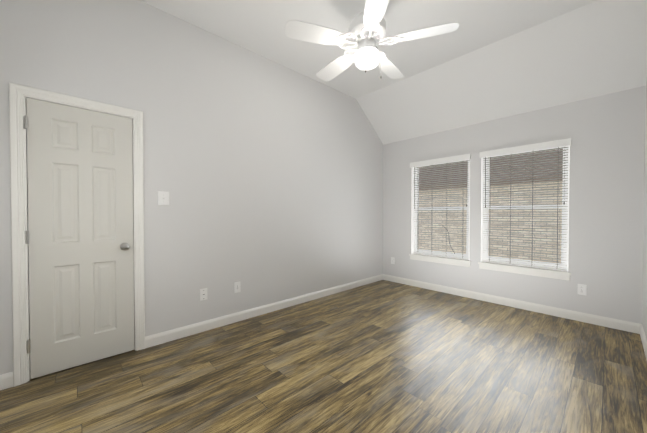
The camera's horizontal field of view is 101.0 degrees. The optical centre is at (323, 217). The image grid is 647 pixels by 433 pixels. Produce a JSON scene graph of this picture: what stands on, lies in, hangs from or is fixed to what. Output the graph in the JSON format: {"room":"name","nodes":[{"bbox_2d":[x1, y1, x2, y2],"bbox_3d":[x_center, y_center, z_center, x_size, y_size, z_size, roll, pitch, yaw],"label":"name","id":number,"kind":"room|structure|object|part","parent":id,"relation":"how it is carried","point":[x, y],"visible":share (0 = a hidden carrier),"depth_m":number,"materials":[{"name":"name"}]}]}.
{"room":"empty bedroom","nodes":[
{"label":"empty bedroom","id":0,"kind":"room"},
{"bbox_2d":[0,0,382,374],"bbox_3d":[-0.617,-0.431,3.354,4.800,3.150,0.140,-1,1,-43],"label":"wall","id":1,"kind":"structure","parent":0,"point":[266,173],"depth_m":2.76,"materials":[{"name":"paint"}]},
{"bbox_2d":[0,374,3,389],"bbox_3d":[-1.186,1.130,0.694,0.030,0.100,3.000,-1,1,-43],"label":"baseboard","id":2,"kind":"structure","parent":1,"relation":"attached to","point":[1,376],"depth_m":1.81,"materials":[{"name":"white wood"}]},
{"bbox_2d":[9,82,144,386],"bbox_3d":[-1.913,0.117,2.144,0.764,2.086,0.170,-1,1,-43],"label":"door frame","id":3,"kind":"structure","parent":1,"relation":"attached to","point":[17,92],"depth_m":1.88,"materials":[{"name":"white wood"}]},
{"bbox_2d":[23,97,134,378],"bbox_3d":[-1.866,0.150,2.086,0.628,2.002,0.097,-1,1,-43],"label":"door","id":4,"kind":"structure","parent":1,"relation":"in","point":[80,228],"depth_m":2.07,"materials":[{"name":"white wood"}]},
{"bbox_3d":[-2.092,0.121,1.881,0.020,1.676,0.016,-1,1,-43],"label":"door hinges","id":5,"kind":"part","parent":4,"relation":"part of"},
{"bbox_3d":[-1.670,0.244,2.246,0.066,0.066,0.062,-1,1,-43],"label":"knob","id":6,"kind":"part","parent":4,"relation":"part of","materials":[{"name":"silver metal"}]},
{"bbox_2d":[158,191,168,204],"bbox_3d":[-1.468,-0.179,2.451,0.092,0.127,0.021,-1,1,-43],"label":"light switch","id":7,"kind":"object","parent":1,"relation":"attached to","point":[163,197],"visible":1,"depth_m":2.45,"materials":[{"name":"white plastic"}]},
{"bbox_2d":[200,288,206,300],"bbox_3d":[-1.217,0.778,2.708,0.072,0.117,0.008,-1,1,-43],"label":"electrical outlet","id":8,"kind":"object","parent":1,"relation":"attached to","point":[203,294],"visible":1,"depth_m":2.70,"materials":[{"name":"white plastic"}]},
{"bbox_2d":[234,282,240,292],"bbox_3d":[-0.954,0.770,2.954,0.072,0.117,0.008,-1,1,-43],"label":"electrical outlet","id":9,"kind":"object","parent":1,"relation":"attached to","point":[236,287],"visible":1,"depth_m":2.95,"materials":[{"name":"white plastic"}]},
{"bbox_2d":[145,274,383,347],"bbox_3d":[-0.249,1.091,3.612,3.656,0.100,0.014,-1,1,-43],"label":"baseboard","id":10,"kind":"structure","parent":1,"relation":"attached to","point":[163,337],"depth_m":3.00,"materials":[{"name":"white wood"}]},
{"bbox_2d":[0,280,646,432],"bbox_3d":[0.468,1.220,2.213,4.800,0.120,3.320,-1,1,-43],"label":"floor","id":11,"kind":"structure","parent":0,"point":[383,356],"depth_m":1.94,"materials":[{"name":"brown wood"}]},
{"bbox_2d":[140,0,646,144],"bbox_3d":[0.468,-1.615,2.176,4.800,0.870,3.320,-1,1,-43],"label":"ceiling","id":12,"kind":"structure","parent":0,"point":[487,60],"depth_m":2.80,"materials":[{"name":"paint"}]},
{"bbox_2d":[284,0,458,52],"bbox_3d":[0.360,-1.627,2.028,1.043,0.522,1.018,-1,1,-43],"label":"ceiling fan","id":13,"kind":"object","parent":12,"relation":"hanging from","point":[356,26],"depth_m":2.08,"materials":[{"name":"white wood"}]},
{"bbox_3d":[-0.076,-1.437,2.081,0.451,0.037,0.162,0,1,-16],"label":"fan blade","id":14,"kind":"part","parent":13,"relation":"part of","materials":[{"name":"white wood"}]},
{"bbox_3d":[0.184,-1.439,2.163,0.177,0.053,0.172,0,1,26],"label":"fan blade bracket","id":15,"kind":"part","parent":13,"relation":"part of","materials":[{"name":"white metal"}]},
{"bbox_2d":[316,49,403,80],"bbox_3d":[0.418,-1.445,2.629,0.797,0.053,0.748,-1,1,-34],"label":"blades","id":16,"kind":"object","parent":13,"relation":"attached to","point":[337,66],"depth_m":2.56,"materials":[{"name":"white wood"}]},
{"bbox_3d":[0.364,-1.441,2.371,0.375,0.053,0.197,0,1,2],"label":"fan blade bracket","id":17,"kind":"part","parent":16,"relation":"part of","materials":[{"name":"white metal"}]},
{"bbox_3d":[0.639,-1.443,2.585,0.162,0.037,0.451,1,1,38],"label":"fan blade","id":18,"kind":"part","parent":16,"relation":"part of","materials":[{"name":"white wood"}]},
{"bbox_2d":[354,46,379,69],"bbox_3d":[0.363,-1.316,2.219,0.212,0.126,0.212,-1,1,-43],"label":"globe","id":19,"kind":"object","parent":13,"relation":"attached to","point":[367,58],"visible":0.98,"depth_m":2.15,"materials":[{"name":"white glass"}]},
{"bbox_3d":[0.360,-1.437,2.029,0.172,0.053,0.177,1,1,44],"label":"fan blade bracket","id":20,"kind":"part","parent":13,"relation":"part of","materials":[{"name":"white metal"}]},
{"bbox_3d":[0.356,-1.432,1.757,0.162,0.037,0.451,0,1,2],"label":"fan blade","id":21,"kind":"part","parent":13,"relation":"part of","materials":[{"name":"white wood"}]},
{"bbox_3d":[0.542,-1.439,2.157,0.176,0.053,0.173,0,1,-25],"label":"fan blade bracket","id":22,"kind":"part","parent":13,"relation":"part of","materials":[{"name":"white metal"}]},
{"bbox_3d":[0.799,-1.437,2.069,0.451,0.037,0.162,0,1,20],"label":"fan blade","id":23,"kind":"part","parent":13,"relation":"part of","materials":[{"name":"white wood"}]},
{"bbox_2d":[383,86,645,323],"bbox_3d":[2.171,-0.146,3.786,0.140,2.570,3.040,-1,1,-43],"label":"wall","id":24,"kind":"structure","parent":0,"point":[605,133],"depth_m":2.98,"materials":[{"name":"paint"}]},
{"bbox_2d":[409,253,470,266],"bbox_3d":[1.785,0.651,4.137,0.104,0.090,0.947,-1,1,-43],"label":"window sill","id":25,"kind":"structure","parent":24,"relation":"attached to","point":[447,260],"depth_m":4.08,"materials":[{"name":"white wood"}]},
{"bbox_2d":[411,167,469,253],"bbox_3d":[1.797,-0.145,4.137,0.070,1.502,0.895,-1,1,-43],"label":"window frame","id":26,"kind":"object","parent":24,"relation":"attached to","point":[412,232],"visible":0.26,"depth_m":4.45,"materials":[{"name":"white wood"}]},
{"bbox_2d":[413,159,469,259],"bbox_3d":[1.824,-0.145,4.163,0.124,1.502,0.895,-1,1,-43],"label":"window","id":27,"kind":"structure","parent":24,"relation":"in","point":[437,208],"depth_m":4.11,"materials":[{"name":"white plastic"}]},
{"bbox_2d":[410,154,470,259],"bbox_3d":[1.773,-0.156,4.115,0.088,1.500,0.919,-1,1,-43],"label":"window blind","id":28,"kind":"object","parent":27,"relation":"attached to","point":[443,160],"visible":0.88,"depth_m":4.04,"materials":[{"name":"white plastic"}]},
{"bbox_2d":[417,195,418,251],"bbox_3d":[1.546,-0.144,4.379,0.002,1.450,0.003,-1,1,-43],"label":"ladder","id":29,"kind":"object","parent":28,"relation":"attached to","point":[418,195],"depth_m":4.39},
{"bbox_2d":[431,192,432,249],"bbox_3d":[1.706,-0.142,4.208,0.002,1.450,0.003,-1,1,-43],"label":"ladder","id":30,"kind":"object","parent":28,"relation":"attached to","point":[432,220],"depth_m":4.21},
{"bbox_2d":[414,167,466,208],"bbox_3d":[1.781,-0.496,4.113,0.015,0.700,0.816,-1,1,-43],"label":"blind wand","id":31,"kind":"object","parent":28,"relation":"hanging from","point":[414,188],"visible":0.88,"depth_m":4.41,"materials":[{"name":"white plastic"}]},
{"bbox_2d":[462,198,463,257],"bbox_3d":[2.021,-0.138,3.871,0.002,1.450,0.003,-1,1,-43],"label":"ladder","id":32,"kind":"object","parent":28,"relation":"attached to","point":[463,198],"depth_m":3.88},
{"bbox_2d":[384,274,635,332],"bbox_3d":[2.111,1.089,3.753,0.014,0.100,2.970,-1,1,-43],"label":"baseboard","id":33,"kind":"structure","parent":24,"relation":"attached to","point":[627,326],"depth_m":3.30,"materials":[{"name":"white wood"}]},
{"bbox_2d":[478,261,570,280],"bbox_3d":[2.495,0.661,3.377,0.104,0.090,0.947,-1,1,-43],"label":"window sill","id":34,"kind":"structure","parent":24,"relation":"attached to","point":[547,273],"depth_m":3.30,"materials":[{"name":"white wood"}]},
{"bbox_2d":[482,146,568,270],"bbox_3d":[2.537,-0.135,3.405,0.115,1.502,0.895,-1,1,-43],"label":"window","id":35,"kind":"structure","parent":24,"relation":"in","point":[564,224],"depth_m":3.32,"materials":[{"name":"white plastic"}]},
{"bbox_2d":[480,138,570,270],"bbox_3d":[2.483,-0.146,3.355,0.088,1.500,0.919,-1,1,-43],"label":"window blind","id":36,"kind":"object","parent":35,"relation":"attached to","point":[542,145],"visible":0.94,"depth_m":3.28,"materials":[{"name":"white plastic"}]},
{"bbox_2d":[489,174,490,241],"bbox_3d":[2.256,-0.134,3.619,0.002,1.450,0.003,-1,1,-43],"label":"ladder","id":37,"kind":"object","parent":36,"relation":"attached to","point":[490,174],"depth_m":3.62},
{"bbox_2d":[510,153,511,262],"bbox_3d":[2.416,-0.132,3.448,0.002,1.450,0.003,-1,1,-43],"label":"ladder","id":38,"kind":"object","parent":36,"relation":"attached to","point":[511,153],"depth_m":3.45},
{"bbox_2d":[485,157,564,207],"bbox_3d":[2.491,-0.486,3.353,0.015,0.700,0.816,-1,1,-43],"label":"blind wand","id":39,"kind":"object","parent":36,"relation":"hanging from","point":[485,181],"visible":0.85,"depth_m":3.64,"materials":[{"name":"plastic"}]},
{"bbox_2d":[532,150,533,251],"bbox_3d":[2.570,-0.130,3.282,0.002,1.450,0.003,-1,1,-43],"label":"ladder","id":40,"kind":"object","parent":36,"relation":"attached to","point":[532,204],"depth_m":3.28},
{"bbox_2d":[557,147,558,261],"bbox_3d":[2.731,-0.127,3.111,0.002,1.450,0.003,-1,1,-43],"label":"ladder","id":41,"kind":"object","parent":36,"relation":"attached to","point":[558,147],"depth_m":3.12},
{"bbox_2d":[481,145,569,261],"bbox_3d":[2.506,-0.135,3.377,0.070,1.502,0.895,-1,1,-43],"label":"window frame","id":42,"kind":"object","parent":24,"relation":"attached to","point":[482,207],"visible":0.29,"depth_m":3.69,"materials":[{"name":"white wood"}]},
{"bbox_2d":[577,284,586,294],"bbox_3d":[2.861,0.795,2.951,0.008,0.117,0.072,-1,1,-43],"label":"electrical outlet","id":43,"kind":"object","parent":24,"relation":"attached to","point":[582,289],"visible":1,"depth_m":2.95,"materials":[{"name":"white plastic"}]},
{"bbox_2d":[642,79,646,338],"bbox_3d":[1.554,-0.400,1.030,4.800,3.150,0.140,-1,1,-43],"label":"wall","id":44,"kind":"structure","parent":0,"point":[644,310],"depth_m":2.51,"materials":[{"name":"paint"}]},
{"bbox_2d":[636,323,646,359],"bbox_3d":[1.501,1.124,1.106,4.520,0.100,0.014,-1,1,-43],"label":"baseboard","id":45,"kind":"structure","parent":44,"relation":"attached to","point":[639,328],"depth_m":2.45,"materials":[{"name":"white wood"}]},
{"label":"outside","id":46,"kind":"structure","parent":0,"visible":0},
{"bbox_2d":[418,180,562,269],"bbox_3d":[4.085,0.444,4.924,0.200,2.360,12.000,-1,1,-43],"label":"brick wall","id":47,"kind":"structure","parent":46,"point":[449,223],"depth_m":5.27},
{"bbox_2d":[419,149,562,189],"bbox_3d":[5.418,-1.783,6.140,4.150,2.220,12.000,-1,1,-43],"label":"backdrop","id":48,"kind":"object","parent":47,"relation":"on","point":[448,183],"depth_m":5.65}
]}

